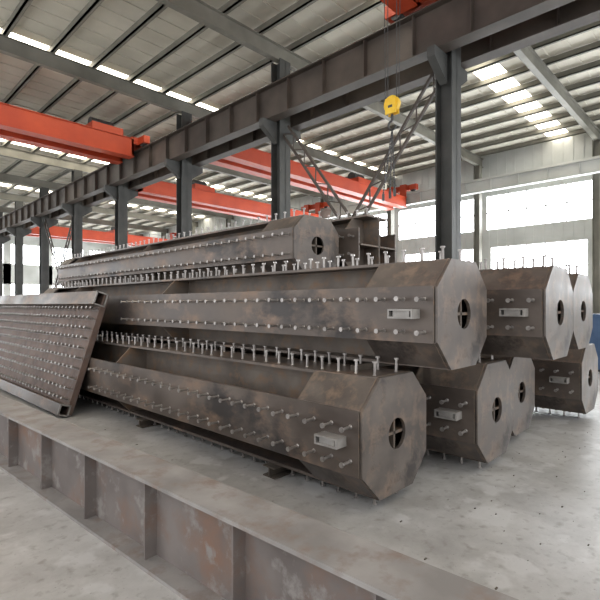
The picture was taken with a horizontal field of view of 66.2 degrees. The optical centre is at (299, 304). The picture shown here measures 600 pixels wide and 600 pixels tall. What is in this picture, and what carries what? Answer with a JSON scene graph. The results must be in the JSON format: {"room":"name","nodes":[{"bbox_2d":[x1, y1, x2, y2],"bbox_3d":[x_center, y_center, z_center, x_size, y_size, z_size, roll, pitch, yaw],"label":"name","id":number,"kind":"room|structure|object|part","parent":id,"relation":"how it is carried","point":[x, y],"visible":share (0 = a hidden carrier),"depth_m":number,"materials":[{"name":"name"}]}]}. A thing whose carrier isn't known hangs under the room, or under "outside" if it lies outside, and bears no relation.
{"room":"steel fabrication workshop","nodes":[
{"label":"steel fabrication workshop","id":0,"kind":"room"},
{"bbox_2d":[3,236,114,295],"bbox_3d":[-37.688,-3.710,50.297,0.100,10.900,36.000,0,0,44],"label":"wall","id":1,"kind":"structure","parent":0,"point":[30,272],"depth_m":55.63,"materials":[{"name":"white paint"}]},
{"bbox_2d":[11,244,101,294],"bbox_3d":[-37.746,-3.310,50.352,0.020,7.700,36.000,0,0,44],"label":"window","id":2,"kind":"structure","parent":1,"relation":"in","point":[30,253],"depth_m":55.81,"materials":[{"name":"white glass"}]},
{"bbox_2d":[0,372,599,599],"bbox_3d":[-13.195,1.840,26.644,68.000,0.200,36.000,0,0,44],"label":"floor","id":3,"kind":"structure","parent":0,"point":[45,554],"depth_m":3.78,"materials":[{"name":"concrete"}]},
{"bbox_2d":[0,212,10,295],"bbox_3d":[-27.211,-3.325,41.569,0.690,10.130,1.800,0,0,44],"label":"column","id":4,"kind":"structure","parent":3,"relation":"on","point":[3,240],"depth_m":41.52,"materials":[{"name":"metal"}]},
{"bbox_2d":[6,201,31,294],"bbox_3d":[-22.787,-3.325,37.297,0.690,10.130,1.800,0,0,44],"label":"column","id":5,"kind":"structure","parent":3,"relation":"on","point":[18,232],"depth_m":37.12,"materials":[{"name":"metal"}]},
{"bbox_2d":[30,187,57,293],"bbox_3d":[-18.363,-3.325,33.025,0.690,10.130,1.800,0,0,44],"label":"column","id":6,"kind":"structure","parent":3,"relation":"on","point":[43,240],"depth_m":32.88,"materials":[{"name":"metal"}]},
{"bbox_2d":[0,291,108,416],"bbox_3d":[-7.021,0.748,10.773,10.058,1.961,0.818,0,0,44],"label":"studded steel","id":7,"kind":"object","parent":3,"relation":"on","point":[47,340],"visible":1,"depth_m":8.34,"materials":[{"name":"grey metal"}]},
{"bbox_3d":[-7.023,0.758,10.780,10.071,2.006,0.233,0,-18,44],"label":"panel","id":8,"kind":"part","parent":7,"relation":"part of","materials":[{"name":"metal"}]},
{"bbox_2d":[61,169,91,257],"bbox_3d":[-13.939,-3.325,28.753,0.690,10.130,1.800,0,0,44],"label":"column","id":9,"kind":"structure","parent":3,"relation":"on","point":[77,210],"depth_m":28.64,"materials":[{"name":"metal"}]},
{"bbox_2d":[44,219,70,287],"bbox_3d":[-16.151,-2.360,30.889,5.875,7.450,0.190,0,0,44],"label":"brace","id":10,"kind":"object","parent":9,"relation":"attached to","point":[46,225],"visible":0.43,"depth_m":31.20,"materials":[{"name":"paint"}]},
{"bbox_2d":[103,182,137,249],"bbox_3d":[-9.515,-3.325,24.480,0.690,10.130,1.800,0,0,44],"label":"column","id":11,"kind":"structure","parent":3,"relation":"on","point":[121,194],"depth_m":24.34,"materials":[{"name":"metal"}]},
{"bbox_2d":[136,417,160,427],"bbox_3d":[-0.389,1.685,8.522,0.180,0.110,5.480,0,0,44],"label":"beam","id":12,"kind":"structure","parent":3,"relation":"on","point":[143,423],"depth_m":6.59,"materials":[{"name":"black metal"}]},
{"bbox_2d":[164,111,202,237],"bbox_3d":[-5.091,-3.325,20.208,0.690,10.130,1.800,0,0,44],"label":"column","id":13,"kind":"structure","parent":3,"relation":"on","point":[183,170],"depth_m":20.11,"materials":[{"name":"metal"}]},
{"bbox_2d":[226,218,230,226],"bbox_3d":[-6.971,-3.325,44.822,0.590,10.130,0.640,0,0,44],"label":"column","id":14,"kind":"structure","parent":3,"relation":"on","point":[228,220],"depth_m":44.78,"materials":[{"name":"grey metal"}]},
{"bbox_2d":[78,331,425,504],"bbox_3d":[-2.677,1.105,7.420,9.800,1.242,1.276,0,0,44],"label":"steel column","id":15,"kind":"structure","parent":3,"relation":"on","point":[363,432],"depth_m":4.55,"materials":[{"name":"metal"}]},
{"bbox_2d":[0,395,517,599],"bbox_3d":[-2.109,1.440,4.150,12.600,0.600,0.300,0,0,41],"label":"steel i-beam","id":16,"kind":"structure","parent":3,"relation":"on","point":[201,537],"depth_m":2.81,"materials":[{"name":"grey metal"}]},
{"bbox_2d":[263,462,295,479],"bbox_3d":[1.589,1.685,6.612,0.180,0.110,5.480,0,0,44],"label":"beam","id":17,"kind":"structure","parent":3,"relation":"on","point":[275,471],"depth_m":4.68,"materials":[{"name":"black metal"}]},
{"bbox_2d":[99,335,513,467],"bbox_3d":[-1.419,1.105,8.319,9.800,1.242,1.258,0,0,44],"label":"steel column","id":18,"kind":"structure","parent":17,"relation":"on","point":[470,409],"depth_m":4.84,"materials":[{"name":"metal"}]},
{"bbox_2d":[351,362,394,370],"bbox_3d":[2.159,0.585,5.978,0.060,0.050,4.800,0,0,44],"label":"bar","id":19,"kind":"object","parent":18,"relation":"on","point":[363,366],"visible":0.21,"depth_m":4.35,"materials":[{"name":"grey metal"}]},
{"bbox_2d":[43,246,486,369],"bbox_3d":[-2.193,0.020,7.676,10.200,1.092,1.257,0,0,44],"label":"steel column","id":20,"kind":"structure","parent":19,"relation":"on","point":[422,313],"depth_m":4.91,"materials":[{"name":"metal"}]},
{"bbox_2d":[531,343,597,417],"bbox_3d":[0.934,1.105,10.468,9.800,1.242,1.278,0,0,44],"label":"steel column","id":21,"kind":"structure","parent":17,"relation":"on","point":[569,383],"depth_m":6.94,"materials":[{"name":"metal"}]},
{"bbox_2d":[163,343,200,347],"bbox_3d":[-0.287,0.585,8.340,0.060,0.050,4.800,0,0,44],"label":"bar","id":22,"kind":"object","parent":21,"relation":"on","point":[171,344],"visible":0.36,"depth_m":6.71,"materials":[{"name":"grey metal"}]},
{"bbox_2d":[467,255,572,359],"bbox_3d":[-0.912,0.020,8.413,10.200,1.092,1.257,0,0,44],"label":"steel column","id":23,"kind":"structure","parent":22,"relation":"on","point":[530,309],"depth_m":4.78,"materials":[{"name":"metal"}]},
{"bbox_2d":[491,264,592,349],"bbox_3d":[0.009,0.020,9.511,10.200,1.092,1.256,0,0,44],"label":"steel column","id":24,"kind":"structure","parent":22,"relation":"on","point":[580,283],"depth_m":5.92,"materials":[{"name":"grey metal"}]},
{"bbox_2d":[259,58,300,220],"bbox_3d":[-0.667,-3.325,15.936,0.690,10.130,1.800,0,0,44],"label":"column","id":25,"kind":"structure","parent":3,"relation":"on","point":[280,150],"depth_m":15.82,"materials":[{"name":"metal"}]},
{"bbox_2d":[105,427,598,589],"bbox_3d":[0.868,1.737,5.705,6.380,0.006,5.582,0,0,44],"label":"debris","id":26,"kind":"object","parent":3,"relation":"on","point":[425,558],"visible":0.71,"depth_m":3.83,"materials":[{"name":"metal"}]},
{"bbox_2d":[387,184,393,234],"bbox_3d":[6.301,-3.325,32.005,0.590,10.130,0.640,0,0,44],"label":"column","id":27,"kind":"structure","parent":3,"relation":"on","point":[390,213],"depth_m":31.99,"materials":[{"name":"grey metal"}]},
{"bbox_2d":[427,44,466,259],"bbox_3d":[3.757,-3.325,11.664,0.690,10.130,1.800,0,0,44],"label":"column","id":28,"kind":"structure","parent":3,"relation":"on","point":[450,76],"depth_m":11.63,"materials":[{"name":"metal"}]},
{"bbox_2d":[283,72,434,218],"bbox_3d":[1.545,-2.360,13.800,5.875,7.450,0.190,0,0,44],"label":"truss","id":29,"kind":"object","parent":28,"relation":"attached to","point":[431,96],"visible":0.41,"depth_m":13.28,"materials":[{"name":"metal"}]},
{"bbox_2d":[474,165,481,269],"bbox_3d":[10.725,-3.325,27.733,0.590,10.130,0.640,0,0,44],"label":"column","id":30,"kind":"structure","parent":3,"relation":"on","point":[477,169],"depth_m":27.70,"materials":[{"name":"grey metal"}]},
{"bbox_2d":[589,314,599,371],"bbox_3d":[7.508,0.990,12.741,1.700,1.500,0.840,0,0,44],"label":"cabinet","id":31,"kind":"object","parent":3,"relation":"on","point":[595,335],"visible":0.02,"depth_m":11.98,"materials":[{"name":"metal"}]},
{"bbox_2d":[592,139,599,313],"bbox_3d":[15.149,-3.325,23.461,0.590,10.130,0.640,0,0,44],"label":"column","id":32,"kind":"structure","parent":3,"relation":"on","point":[595,144],"depth_m":23.46,"materials":[{"name":"grey metal"}]},
{"bbox_2d":[0,0,599,232],"bbox_3d":[-12.476,-9.170,25.949,70.000,0.080,36.000,0,0,44],"label":"ceiling","id":33,"kind":"structure","parent":0,"point":[43,21],"depth_m":17.89,"materials":[{"name":"grey metal"}]},
{"bbox_2d":[0,28,567,217],"bbox_3d":[-10.246,-9.185,23.796,56.800,0.030,36.000,0,0,44],"label":"light strips","id":34,"kind":"object","parent":33,"relation":"in","point":[494,70],"depth_m":20.23,"materials":[{"name":"white plastic"}]},
{"bbox_2d":[0,0,599,233],"bbox_3d":[-13.209,-9.025,26.629,68.000,0.210,34.960,0,0,44],"label":"roof purlins","id":35,"kind":"structure","parent":33,"relation":"attached to","point":[23,5],"depth_m":19.79,"materials":[{"name":"grey metal"}]},
{"bbox_2d":[0,0,599,235],"bbox_3d":[-12.422,-8.655,25.897,67.870,0.530,36.000,0,0,44],"label":"roof beams","id":36,"kind":"structure","parent":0,"point":[199,11],"depth_m":19.71,"materials":[{"name":"grey metal"}]},
{"bbox_2d":[141,133,593,288],"bbox_3d":[-0.667,-3.710,39.617,69.100,10.900,0.130,0,0,44],"label":"wall","id":37,"kind":"structure","parent":0,"point":[576,147],"depth_m":27.17,"materials":[{"name":"grey metal"}]},
{"bbox_2d":[375,214,386,235],"bbox_3d":[4.530,-3.710,34.598,5.550,5.700,0.070,0,0,44],"label":"window","id":38,"kind":"structure","parent":37,"relation":"in","point":[383,232],"depth_m":33.18,"materials":[{"name":"white glass"}]},
{"bbox_2d":[399,199,473,261],"bbox_3d":[8.954,-3.710,30.326,5.550,5.700,0.070,0,0,44],"label":"window","id":39,"kind":"structure","parent":37,"relation":"in","point":[424,214],"depth_m":30.87,"materials":[{"name":"white glass"}]},
{"bbox_2d":[487,180,591,274],"bbox_3d":[13.378,-3.710,26.054,5.550,5.700,0.070,0,0,44],"label":"window","id":40,"kind":"structure","parent":37,"relation":"in","point":[574,253],"depth_m":25.80,"materials":[{"name":"white glass"}]},
{"bbox_3d":[8.181,-3.325,7.392,0.690,10.130,1.800,0,0,44],"label":"column","id":41,"kind":"structure","parent":0,"visible":0},
{"bbox_2d":[0,0,574,232],"bbox_3d":[-12.882,-6.820,26.968,66.000,1.220,0.400,0,0,44],"label":"girder","id":42,"kind":"object","parent":41,"relation":"on","point":[450,25],"visible":0.94,"depth_m":13.90,"materials":[{"name":"metal"}]},
{"bbox_2d":[0,102,149,164],"bbox_3d":[-13.796,-7.744,16.520,2.800,1.628,16.600,0,0,44],"label":"crane","id":43,"kind":"object","parent":42,"relation":"on","point":[98,139],"visible":0.98,"depth_m":19.86,"materials":[{"name":"orange paint"}]},
{"bbox_2d":[380,0,437,23],"bbox_3d":[-2.092,-8.144,5.218,3.400,1.628,16.600,0,0,44],"label":"crane","id":44,"kind":"object","parent":42,"relation":"on","point":[407,7],"visible":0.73,"depth_m":11.48,"materials":[{"name":"orange paint"}]},
{"bbox_2d":[382,0,400,200],"bbox_3d":[1.814,-5.015,9.368,0.220,5.690,0.488,0,0,-41],"label":"hook","id":45,"kind":"object","parent":44,"relation":"hanging from","point":[392,104],"visible":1,"depth_m":9.29,"materials":[{"name":"metal"}]},
{"bbox_2d":[3,0,599,236],"bbox_3d":[-12.118,-6.820,27.759,66.000,1.220,0.400,0,0,44],"label":"girder","id":46,"kind":"object","parent":41,"relation":"on","point":[576,14],"visible":0.31,"depth_m":13.19,"materials":[{"name":"metal"}]},
{"bbox_2d":[26,223,175,245],"bbox_3d":[-18.547,-6.955,44.567,3.000,1.850,15.550,0,0,44],"label":"crane","id":47,"kind":"object","parent":46,"relation":"on","point":[56,232],"visible":0.34,"depth_m":43.16,"materials":[{"name":"orange paint"}]},
{"bbox_2d":[135,179,328,220],"bbox_3d":[-4.088,-7.005,30.604,2.800,1.750,15.550,0,0,44],"label":"crane","id":48,"kind":"object","parent":46,"relation":"on","point":[204,197],"visible":0.49,"depth_m":28.66,"materials":[{"name":"orange paint"}]},
{"bbox_2d":[209,148,417,210],"bbox_3d":[1.379,-7.130,25.325,2.600,1.500,15.550,0,0,44],"label":"crane","id":49,"kind":"object","parent":46,"relation":"on","point":[252,161],"visible":0.57,"depth_m":24.60,"materials":[{"name":"orange paint"}]},
{"bbox_2d":[110,155,599,250],"bbox_3d":[-1.525,-7.020,38.729,66.000,0.820,0.350,0,0,44],"label":"girder","id":50,"kind":"object","parent":41,"relation":"on","point":[591,165],"visible":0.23,"depth_m":26.02,"materials":[{"name":"grey metal"}]},
{"bbox_3d":[-2.547,1.685,10.606,0.180,0.110,5.480,0,0,44],"label":"beam","id":51,"kind":"structure","parent":0,"visible":0},
{"bbox_2d":[480,355,534,435],"bbox_3d":[-0.679,1.105,9.301,9.800,1.242,1.258,0,0,44],"label":"steel column","id":52,"kind":"structure","parent":51,"relation":"on","point":[522,370],"depth_m":5.93,"materials":[{"name":"grey metal"}]},
{"bbox_3d":[-2.004,-0.425,9.442,0.060,0.050,3.000,0,0,44],"label":"bar","id":53,"kind":"object","parent":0,"visible":0},
{"bbox_2d":[55,208,338,286],"bbox_3d":[-3.084,-0.930,9.978,9.300,0.972,1.222,0,0,44],"label":"steel column","id":54,"kind":"structure","parent":53,"relation":"on","point":[303,237],"depth_m":7.81,"materials":[{"name":"grey metal"}]},
{"bbox_2d":[320,208,395,266],"bbox_3d":[-1.776,-1.003,10.397,8.500,1.106,1.302,0,0,44],"label":"steel column","id":55,"kind":"structure","parent":53,"relation":"on","point":[359,235],"depth_m":7.51,"materials":[{"name":"metal"}]}
]}

